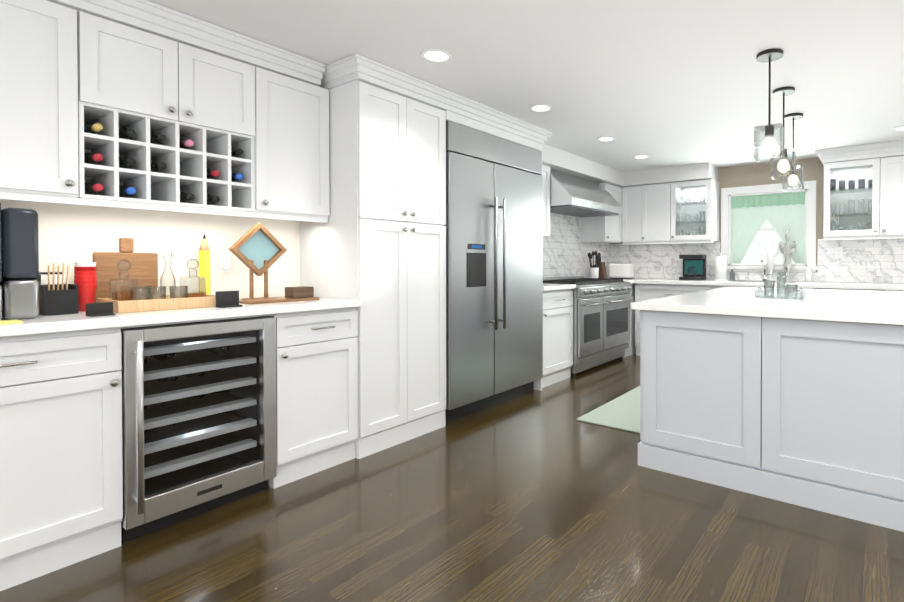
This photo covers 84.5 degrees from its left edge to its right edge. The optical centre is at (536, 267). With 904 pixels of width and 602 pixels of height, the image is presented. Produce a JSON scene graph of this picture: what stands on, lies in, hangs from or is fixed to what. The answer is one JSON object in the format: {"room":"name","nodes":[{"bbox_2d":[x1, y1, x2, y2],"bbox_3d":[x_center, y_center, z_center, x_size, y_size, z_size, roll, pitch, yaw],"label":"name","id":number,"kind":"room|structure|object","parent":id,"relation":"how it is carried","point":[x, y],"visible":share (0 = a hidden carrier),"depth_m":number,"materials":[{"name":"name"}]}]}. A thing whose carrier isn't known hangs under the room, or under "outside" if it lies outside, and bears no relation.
{"room":"kitchen","nodes":[
{"label":"kitchen","id":0,"kind":"room"},
{"bbox_2d":[84,182,103,194],"bbox_3d":[-2.008,-0.346,2.192,0.304,0.068,0.068,0,1,35],"label":"wine bottle","id":1,"kind":"object","parent":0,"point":[91,188],"depth_m":2.13,"materials":[{"name":"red glass"}]},
{"bbox_2d":[119,185,135,197],"bbox_3d":[-1.942,-0.346,2.287,0.304,0.068,0.068,0,1,35],"label":"wine bottle","id":2,"kind":"object","parent":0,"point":[124,191],"depth_m":2.22,"materials":[{"name":"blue glass"}]},
{"bbox_2d":[0,200,299,298],"bbox_3d":[-1.598,-0.044,3.194,0.120,2.300,9.240,0,1,35],"label":"wall","id":3,"kind":"structure","parent":0,"point":[69,235],"depth_m":2.58,"materials":[{"name":"beige paint"}]},
{"bbox_2d":[0,0,83,203],"bbox_3d":[-2.191,-0.698,1.917,0.346,0.813,0.521,0,1,35],"label":"upper cabinet","id":4,"kind":"object","parent":3,"relation":"attached to","point":[42,41],"depth_m":1.95,"materials":[{"name":"white wood"}]},
{"bbox_2d":[84,153,102,164],"bbox_3d":[-2.008,-0.476,2.191,0.304,0.068,0.068,0,1,35],"label":"wine bottle","id":5,"kind":"object","parent":4,"relation":"in","point":[89,158],"depth_m":2.13,"materials":[{"name":"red glass"}]},
{"bbox_2d":[84,123,102,134],"bbox_3d":[-2.008,-0.606,2.190,0.304,0.068,0.068,0,1,35],"label":"wine bottle","id":6,"kind":"object","parent":4,"relation":"in","point":[91,128],"depth_m":2.12,"materials":[{"name":"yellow glass"}]},
{"bbox_2d":[84,0,255,147],"bbox_3d":[-1.842,-0.898,2.419,0.346,0.423,0.702,0,1,35],"label":"upper cabinet","id":7,"kind":"object","parent":3,"relation":"attached to","point":[145,69],"depth_m":2.29,"materials":[{"name":"white wood"}]},
{"bbox_2d":[218,252,230,271],"bbox_3d":[-1.770,-0.030,2.789,0.042,0.116,0.063,0,1,35],"label":"electrical outlet","id":8,"kind":"object","parent":3,"relation":"attached to","point":[224,261],"visible":1,"depth_m":2.79,"materials":[{"name":"white plastic"}]},
{"bbox_2d":[224,56,329,221],"bbox_3d":[-1.519,-0.708,2.887,0.346,0.813,0.428,0,1,35],"label":"upper cabinet","id":9,"kind":"object","parent":3,"relation":"attached to","point":[285,170],"depth_m":2.74,"materials":[{"name":"white wood"}]},
{"bbox_2d":[119,157,135,168],"bbox_3d":[-1.942,-0.476,2.286,0.304,0.068,0.068,0,1,35],"label":"wine bottle","id":10,"kind":"object","parent":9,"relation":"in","point":[126,163],"depth_m":2.22,"materials":[{"name":"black glass"}]},
{"bbox_2d":[119,129,135,139],"bbox_3d":[-1.942,-0.606,2.284,0.304,0.068,0.068,0,1,35],"label":"wine bottle","id":11,"kind":"object","parent":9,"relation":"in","point":[124,134],"depth_m":2.21,"materials":[{"name":"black glass"}]},
{"bbox_2d":[150,161,165,172],"bbox_3d":[-1.877,-0.477,2.379,0.304,0.068,0.068,0,1,35],"label":"wine bottle","id":12,"kind":"object","parent":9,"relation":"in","point":[155,167],"depth_m":2.31,"materials":[{"name":"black glass"}]},
{"bbox_2d":[150,134,165,144],"bbox_3d":[-1.877,-0.607,2.378,0.304,0.068,0.068,0,1,35],"label":"wine bottle","id":13,"kind":"object","parent":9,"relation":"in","point":[154,139],"depth_m":2.31,"materials":[{"name":"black glass"}]},
{"bbox_2d":[179,139,193,148],"bbox_3d":[-1.812,-0.608,2.472,0.304,0.068,0.068,0,1,35],"label":"wine bottle","id":14,"kind":"object","parent":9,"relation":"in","point":[183,144],"depth_m":2.40,"materials":[{"name":"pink glass"}]},
{"bbox_2d":[207,169,219,178],"bbox_3d":[-1.747,-0.479,2.567,0.304,0.068,0.068,0,1,35],"label":"wine bottle","id":15,"kind":"object","parent":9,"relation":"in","point":[211,174],"depth_m":2.49,"materials":[{"name":"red glass"}]},
{"bbox_2d":[231,172,243,181],"bbox_3d":[-1.682,-0.480,2.661,0.304,0.068,0.068,0,1,35],"label":"wine bottle","id":16,"kind":"object","parent":9,"relation":"in","point":[234,177],"depth_m":2.59,"materials":[{"name":"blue glass"}]},
{"bbox_2d":[231,148,243,156],"bbox_3d":[-1.682,-0.610,2.660,0.304,0.068,0.068,0,1,35],"label":"wine bottle","id":17,"kind":"object","parent":9,"relation":"in","point":[234,153],"depth_m":2.58,"materials":[{"name":"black glass"}]},
{"bbox_2d":[542,164,549,236],"bbox_3d":[-0.164,-0.670,4.844,0.347,0.720,0.558,0,1,35],"label":"upper cabinet","id":18,"kind":"object","parent":3,"relation":"attached to","point":[545,169],"depth_m":4.93,"materials":[{"name":"white wood"}]},
{"bbox_2d":[543,213,609,277],"bbox_3d":[0.274,-0.443,5.780,0.008,1.193,2.593,0,1,35],"label":"backsplash","id":19,"kind":"structure","parent":3,"relation":"attached to","point":[566,250],"depth_m":5.92,"materials":[{"name":"tile"}]},
{"bbox_2d":[550,169,623,216],"bbox_3d":[0.446,-0.829,5.502,0.596,0.419,1.210,0,1,35],"label":"range hood","id":20,"kind":"object","parent":3,"relation":"attached to","point":[573,195],"visible":0.77,"depth_m":5.26,"materials":[{"name":"silver metal"}]},
{"bbox_2d":[581,182,621,242],"bbox_3d":[0.826,-0.684,6.274,0.347,0.720,0.484,0,1,35],"label":"upper cabinet","id":21,"kind":"object","parent":3,"relation":"attached to","point":[602,229],"depth_m":6.12,"materials":[{"name":"white wood"}]},
{"bbox_2d":[180,191,193,202],"bbox_3d":[-1.812,-0.348,2.474,0.304,0.068,0.068,0,1,35],"label":"wine bottle","id":22,"kind":"object","parent":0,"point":[184,197],"depth_m":2.40,"materials":[{"name":"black glass"}]},
{"bbox_2d":[207,194,219,204],"bbox_3d":[-1.747,-0.349,2.568,0.304,0.068,0.068,0,1,35],"label":"wine bottle","id":23,"kind":"object","parent":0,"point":[211,199],"depth_m":2.49,"materials":[{"name":"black glass"}]},
{"bbox_2d":[0,354,903,601],"bbox_3d":[1.164,1.174,1.292,7.000,0.100,9.400,0,1,35],"label":"floor","id":24,"kind":"structure","parent":0,"point":[544,495],"depth_m":2.03,"materials":[{"name":"brown wood"}]},
{"bbox_2d":[0,328,123,590],"bbox_3d":[-2.090,0.677,1.839,0.617,0.884,0.682,0,1,35],"label":"base cabinet","id":25,"kind":"object","parent":24,"relation":"on","point":[61,486],"depth_m":1.80,"materials":[{"name":"white wood"}]},
{"bbox_2d":[0,296,360,339],"bbox_3d":[-1.988,0.212,1.955,0.647,0.038,2.515,0,1,35],"label":"countertop","id":26,"kind":"structure","parent":25,"relation":"on","point":[40,325],"depth_m":2.04,"materials":[{"name":"white stone"}]},
{"bbox_2d":[0,203,1,320],"bbox_3d":[-2.144,-0.024,1.771,0.403,0.435,0.238,0,1,35],"label":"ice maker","id":27,"kind":"object","parent":26,"relation":"on","point":[0,268],"visible":1,"depth_m":1.75,"materials":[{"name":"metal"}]},
{"bbox_2d":[0,320,22,324],"bbox_3d":[-1.905,0.192,1.638,0.110,0.006,0.245,0,1,35],"label":"pad","id":28,"kind":"object","parent":26,"relation":"on","point":[3,322],"visible":1,"depth_m":1.70,"materials":[{"name":"yellow paper"}]},
{"bbox_2d":[0,208,38,319],"bbox_3d":[-2.052,-0.015,1.917,0.330,0.415,0.096,0,1,35],"label":"coffee maker","id":29,"kind":"object","parent":26,"relation":"on","point":[20,256],"visible":1,"depth_m":1.82,"materials":[{"name":"silver metal"}]},
{"bbox_2d":[32,263,77,314],"bbox_3d":[-2.039,0.086,2.068,0.240,0.210,0.101,0,1,35],"label":"organizer","id":30,"kind":"object","parent":26,"relation":"on","point":[58,295],"visible":0.94,"depth_m":2.02,"materials":[{"name":"black plastic"}]},
{"bbox_2d":[74,262,96,310],"bbox_3d":[-1.982,0.084,2.150,0.080,0.213,0.080,0,1,35],"label":"cups","id":31,"kind":"object","parent":26,"relation":"on","point":[85,279],"visible":0.94,"depth_m":2.13,"materials":[{"name":"red plastic"}]},
{"bbox_2d":[86,302,115,316],"bbox_3d":[-1.743,0.167,1.960,0.051,0.050,0.083,0,1,35],"label":"sign","id":32,"kind":"object","parent":26,"relation":"on","point":[99,309],"visible":1,"depth_m":1.96,"materials":[{"name":"black plastic"}]},
{"bbox_2d":[93,238,157,302],"bbox_3d":[-1.971,0.023,2.353,0.025,0.330,0.245,0,1,35],"label":"cutting board","id":33,"kind":"object","parent":26,"relation":"on","point":[143,270],"visible":0.69,"depth_m":2.33,"materials":[{"name":"brown wood"}]},
{"bbox_2d":[96,254,215,312],"bbox_3d":[-1.758,0.062,2.297,0.300,0.252,0.403,0,1,35],"label":"tray","id":34,"kind":"object","parent":26,"relation":"on","point":[136,298],"visible":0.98,"depth_m":2.21,"materials":[{"name":"brown wood"}]},
{"bbox_2d":[199,233,210,294],"bbox_3d":[-1.789,0.000,2.638,0.052,0.371,0.056,0,1,35],"label":"decor","id":35,"kind":"object","parent":26,"relation":"on","point":[204,260],"visible":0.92,"depth_m":2.62,"materials":[{"name":"yellow paint"}]},
{"bbox_2d":[216,291,241,307],"bbox_3d":[-1.474,0.151,2.349,0.051,0.075,0.101,0,1,35],"label":"sign","id":36,"kind":"object","parent":26,"relation":"on","point":[224,299],"visible":1,"depth_m":2.35,"materials":[{"name":"black plastic"}]},
{"bbox_2d":[229,223,286,299],"bbox_3d":[-1.562,-0.033,2.751,0.105,0.434,0.297,0,1,35],"label":"frame","id":37,"kind":"object","parent":26,"relation":"on","point":[258,249],"visible":0.9,"depth_m":2.75,"materials":[{"name":"brown wood"}]},
{"bbox_2d":[239,297,318,303],"bbox_3d":[-1.402,0.178,2.680,0.130,0.014,0.377,0,1,35],"label":"wood board","id":38,"kind":"object","parent":26,"relation":"on","point":[261,301],"visible":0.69,"depth_m":2.63,"materials":[{"name":"brown wood"}]},
{"bbox_2d":[285,286,313,297],"bbox_3d":[-1.343,0.139,2.769,0.095,0.060,0.118,0,1,35],"label":"box","id":39,"kind":"object","parent":38,"relation":"on","point":[300,292],"visible":1,"depth_m":2.73,"materials":[{"name":"brown wood"}]},
{"bbox_2d":[121,316,276,541],"bbox_3d":[-1.692,0.679,2.347,0.678,0.870,0.597,0,1,35],"label":"wine cooler","id":40,"kind":"object","parent":24,"relation":"on","point":[198,417],"visible":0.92,"depth_m":2.27,"materials":[{"name":"stainless steel"},{"name":"glass"},{"name":"black plastic"}]},
{"bbox_2d":[236,308,357,488],"bbox_3d":[-1.417,0.667,2.810,0.617,0.884,0.468,0,1,35],"label":"base cabinet","id":41,"kind":"object","parent":24,"relation":"on","point":[317,352],"depth_m":2.62,"materials":[{"name":"white wood"}]},
{"bbox_2d":[300,53,552,458],"bbox_3d":[-0.717,-0.049,3.748,0.693,2.298,2.007,0,1,35],"label":"pantry","id":42,"kind":"object","parent":24,"relation":"on","point":[376,244],"visible":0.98,"depth_m":3.04,"materials":[{"name":"white wood"}]},
{"bbox_2d":[444,120,542,421],"bbox_3d":[-0.505,0.036,4.013,0.706,2.123,1.152,0,1,35],"label":"refrigerator","id":43,"kind":"object","parent":24,"relation":"on","point":[494,269],"visible":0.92,"depth_m":3.73,"materials":[{"name":"silver metal"}]},
{"bbox_2d":[543,276,633,376],"bbox_3d":[0.517,0.596,5.466,0.737,0.975,1.210,0,1,35],"label":"range","id":44,"kind":"object","parent":24,"relation":"on","point":[601,320],"visible":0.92,"depth_m":5.18,"materials":[{"name":"silver metal"}]},
{"bbox_2d":[542,278,643,387],"bbox_3d":[0.543,0.620,5.607,0.654,0.925,2.598,0,1,35],"label":"base cabinet","id":45,"kind":"object","parent":24,"relation":"on","point":[557,332],"visible":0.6,"depth_m":4.64,"materials":[{"name":"white wood"}]},
{"bbox_2d":[588,251,600,277],"bbox_3d":[0.723,-0.031,6.197,0.152,0.363,0.191,0,1,35],"label":"utensil crock","id":46,"kind":"object","parent":45,"relation":"on","point":[594,272],"visible":0.92,"depth_m":6.16,"materials":[{"name":"white ceramic"}]},
{"bbox_2d":[592,257,607,278],"bbox_3d":[0.813,0.004,6.342,0.180,0.290,0.100,0,1,35],"label":"knife block","id":47,"kind":"object","parent":45,"relation":"on","point":[602,270],"visible":0.52,"depth_m":6.29,"materials":[{"name":"brown wood"}]},
{"bbox_2d":[609,263,633,278],"bbox_3d":[1.128,0.046,6.525,0.290,0.202,0.180,0,1,35],"label":"toaster","id":48,"kind":"object","parent":45,"relation":"on","point":[621,270],"visible":0.98,"depth_m":6.45,"materials":[{"name":"white plastic"}]},
{"bbox_2d":[576,386,639,433],"bbox_3d":[0.929,1.093,3.912,0.630,0.012,1.360,0,1,35],"label":"mat","id":49,"kind":"object","parent":24,"relation":"on","point":[621,412],"visible":0.29,"depth_m":3.63,"materials":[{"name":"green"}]},
{"bbox_2d":[634,282,713,355],"bbox_3d":[1.761,0.636,5.965,0.950,0.885,0.622,0,1,35],"label":"base cabinet","id":50,"kind":"object","parent":24,"relation":"on","point":[647,289],"depth_m":5.86,"materials":[{"name":"white wood"}]},
{"bbox_2d":[634,279,903,289],"bbox_3d":[3.807,0.187,4.529,5.944,0.039,0.647,0,1,35],"label":"countertop","id":51,"kind":"structure","parent":50,"relation":"on","point":[649,282],"depth_m":5.17,"materials":[{"name":"white stone"}]},
{"bbox_2d":[679,254,705,279],"bbox_3d":[1.905,-0.002,5.987,0.280,0.310,0.180,0,1,35],"label":"smart display","id":52,"kind":"object","parent":51,"relation":"on","point":[694,267],"visible":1,"depth_m":5.98,"materials":[{"name":"black plastic"}]},
{"bbox_2d":[714,253,727,280],"bbox_3d":[2.196,-0.011,5.845,0.150,0.330,0.150,0,1,35],"label":"paper towel","id":53,"kind":"object","parent":51,"relation":"on","point":[720,266],"visible":0.92,"depth_m":5.79,"materials":[{"name":"white paper"}]},
{"bbox_2d":[779,225,795,281],"bbox_3d":[2.820,-0.161,5.515,0.179,0.637,0.062,0,1,35],"label":"figurine","id":54,"kind":"object","parent":51,"relation":"on","point":[787,250],"visible":0.98,"depth_m":5.50,"materials":[{"name":"silver metal"}]},
{"bbox_2d":[805,267,810,281],"bbox_3d":[2.979,0.079,5.377,0.058,0.160,0.058,0,1,20],"label":"soap bottle","id":55,"kind":"object","parent":51,"relation":"on","point":[807,275],"depth_m":5.36,"materials":[{"name":"white plastic"}]},
{"bbox_2d":[714,286,800,288],"bbox_3d":[2.516,0.641,5.442,1.011,0.885,0.622,0,1,35],"label":"base cabinet","id":56,"kind":"object","parent":24,"relation":"on","point":[715,287],"depth_m":5.33,"materials":[{"name":"white"}]},
{"bbox_2d":[638,311,903,531],"bbox_3d":[1.789,0.668,3.226,1.464,0.876,2.184,0,1,35],"label":"kitchen island","id":57,"kind":"object","parent":24,"relation":"on","point":[794,402],"depth_m":2.34,"materials":[{"name":"grey wood"}]},
{"bbox_2d":[631,287,903,326],"bbox_3d":[1.789,0.210,3.222,1.520,0.040,2.240,0,1,35],"label":"island countertop","id":58,"kind":"structure","parent":57,"relation":"on","point":[821,305],"depth_m":2.61,"materials":[{"name":"white stone"}]},
{"bbox_2d":[755,273,805,299],"bbox_3d":[1.531,0.112,3.077,0.260,0.158,0.230,0,1,35],"label":"acrylic tray","id":59,"kind":"object","parent":58,"relation":"on","point":[788,291],"visible":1,"depth_m":3.06,"materials":[{"name":"clear plastic"}]},
{"bbox_2d":[763,233,777,280],"bbox_3d":[2.672,-0.122,5.618,0.177,0.557,0.062,0,1,35],"label":"figurine","id":60,"kind":"object","parent":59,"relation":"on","point":[771,253],"visible":0.9,"depth_m":5.60,"materials":[{"name":"white ceramic"}]},
{"bbox_2d":[148,0,903,171],"bbox_3d":[1.164,-1.226,1.269,7.000,0.100,9.400,0,1,35],"label":"ceiling","id":61,"kind":"structure","parent":0,"point":[665,83],"depth_m":2.80,"materials":[{"name":"white paint"}]},
{"bbox_2d":[421,49,451,61],"bbox_3d":[-0.563,-1.186,2.745,0.172,0.006,0.172,0,1,35],"label":"recessed light","id":62,"kind":"object","parent":61,"relation":"in","point":[436,55],"visible":1,"depth_m":2.73,"materials":[{"name":"white"}]},
{"bbox_2d":[530,104,551,111],"bbox_3d":[0.030,-1.195,3.672,0.172,0.006,0.172,0,1,35],"label":"recessed light","id":63,"kind":"object","parent":61,"relation":"in","point":[540,107],"visible":0.98,"depth_m":3.65,"materials":[{"name":"white"}]},
{"bbox_2d":[597,136,614,140],"bbox_3d":[0.648,-1.204,4.582,0.172,0.006,0.172,0,1,35],"label":"recessed light","id":64,"kind":"object","parent":61,"relation":"in","point":[607,138],"visible":1,"depth_m":4.56,"materials":[{"name":"white"}]},
{"bbox_2d":[633,155,648,158],"bbox_3d":[1.139,-1.212,5.361,0.172,0.006,0.172,0,1,35],"label":"recessed light","id":65,"kind":"object","parent":61,"relation":"in","point":[641,156],"visible":0.96,"depth_m":5.33,"materials":[{"name":"white"}]},
{"bbox_2d":[743,145,760,149],"bbox_3d":[2.167,-1.208,4.930,0.172,0.006,0.172,0,1,35],"label":"recessed light","id":66,"kind":"object","parent":61,"relation":"in","point":[751,147],"visible":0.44,"depth_m":4.92,"materials":[{"name":"white"}]},
{"bbox_2d":[753,48,784,161],"bbox_3d":[1.295,-0.897,2.726,0.140,0.584,0.140,0,1,35],"label":"pendant light","id":67,"kind":"object","parent":61,"relation":"hanging from","point":[768,146],"visible":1,"depth_m":2.72,"materials":[{"name":"clear glass"}]},
{"bbox_2d":[770,86,795,178],"bbox_3d":[1.662,-0.902,3.300,0.140,0.584,0.140,0,1,35],"label":"pendant light","id":68,"kind":"object","parent":61,"relation":"hanging from","point":[783,166],"visible":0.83,"depth_m":3.28,"materials":[{"name":"clear glass"}]},
{"bbox_2d":[782,113,803,190],"bbox_3d":[2.023,-0.908,3.865,0.140,0.584,0.140,0,1,35],"label":"pendant light","id":69,"kind":"object","parent":61,"relation":"hanging from","point":[792,181],"visible":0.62,"depth_m":3.85,"materials":[{"name":"clear glass"}]},
{"bbox_2d":[893,126,903,130],"bbox_3d":[3.166,-1.201,4.213,0.172,0.006,0.172,0,1,35],"label":"recessed light","id":70,"kind":"object","parent":61,"relation":"in","point":[900,128],"visible":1,"depth_m":4.22,"materials":[{"name":"white"}]},
{"bbox_2d":[542,144,717,187],"bbox_3d":[0.877,-1.128,5.361,1.470,0.175,2.600,0,1,35],"label":"soffit","id":71,"kind":"structure","parent":0,"point":[554,158],"depth_m":5.80,"materials":[{"name":"white paint"}]},
{"bbox_2d":[610,157,903,283],"bbox_3d":[3.760,-0.062,5.029,6.600,2.300,0.120,0,1,35],"label":"wall","id":72,"kind":"structure","parent":0,"point":[747,175],"depth_m":5.69,"materials":[{"name":"beige paint"}]},
{"bbox_2d":[622,179,719,244],"bbox_3d":[1.663,-0.669,6.169,1.134,0.748,0.379,0,1,35],"label":"upper cabinet","id":73,"kind":"object","parent":72,"relation":"attached to","point":[650,214],"visible":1,"depth_m":6.11,"materials":[{"name":"painted wood"},{"name":"clear glass"}]},
{"bbox_2d":[678,192,704,234],"bbox_3d":[1.940,-0.624,6.005,0.413,0.568,0.066,0,1,35],"label":"glassware","id":74,"kind":"object","parent":73,"relation":"in","point":[679,215],"depth_m":6.02,"materials":[{"name":"white"}]},
{"bbox_2d":[609,238,903,282],"bbox_3d":[3.724,-0.074,4.976,6.600,0.471,0.008,0,1,35],"label":"backsplash","id":75,"kind":"structure","parent":72,"relation":"attached to","point":[871,261],"depth_m":5.38,"materials":[{"name":"stone"}]},
{"bbox_2d":[665,257,670,264],"bbox_3d":[1.706,-0.085,6.365,0.072,0.116,0.006,0,1,35],"label":"electrical outlet","id":76,"kind":"object","parent":75,"relation":"attached to","point":[667,260],"visible":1,"depth_m":6.36,"materials":[{"name":"white plastic"}]},
{"bbox_2d":[835,247,842,257],"bbox_3d":[3.259,-0.165,5.288,0.072,0.116,0.006,0,1,35],"label":"electrical outlet","id":77,"kind":"object","parent":75,"relation":"attached to","point":[838,252],"visible":1,"depth_m":5.29,"materials":[{"name":"white plastic"}]},
{"bbox_2d":[721,180,817,271],"bbox_3d":[2.695,-0.458,5.736,1.050,1.012,0.145,0,1,35],"label":"window","id":78,"kind":"structure","parent":72,"relation":"in","point":[727,194],"depth_m":5.70,"materials":[{"name":"white wood"}]},
{"bbox_2d":[731,192,805,262],"bbox_3d":[2.687,-0.451,5.724,0.796,0.807,0.034,0,1,35],"label":"curtain","id":79,"kind":"object","parent":78,"relation":"hanging from","point":[752,214],"visible":0.98,"depth_m":5.71,"materials":[{"name":"green fabric"}]},
{"bbox_2d":[872,148,903,238],"bbox_3d":[3.654,-0.714,4.809,0.592,0.809,0.348,0,1,35],"label":"upper cabinet","id":80,"kind":"object","parent":72,"relation":"attached to","point":[881,165],"depth_m":4.77,"materials":[{"name":"painted wood"},{"name":"clear glass"}]},
{"bbox_2d":[830,179,871,230],"bbox_3d":[3.268,-0.633,5.085,0.403,0.602,0.066,0,1,35],"label":"glassware","id":81,"kind":"object","parent":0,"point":[860,184],"depth_m":5.08,"materials":[{"name":"white"}]},
{"label":"outside","id":82,"kind":"structure","parent":0,"visible":0},
{"bbox_2d":[733,193,805,263],"bbox_3d":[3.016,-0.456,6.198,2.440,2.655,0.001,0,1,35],"label":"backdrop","id":83,"kind":"structure","parent":82,"point":[760,238],"depth_m":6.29,"materials":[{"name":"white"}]}
]}

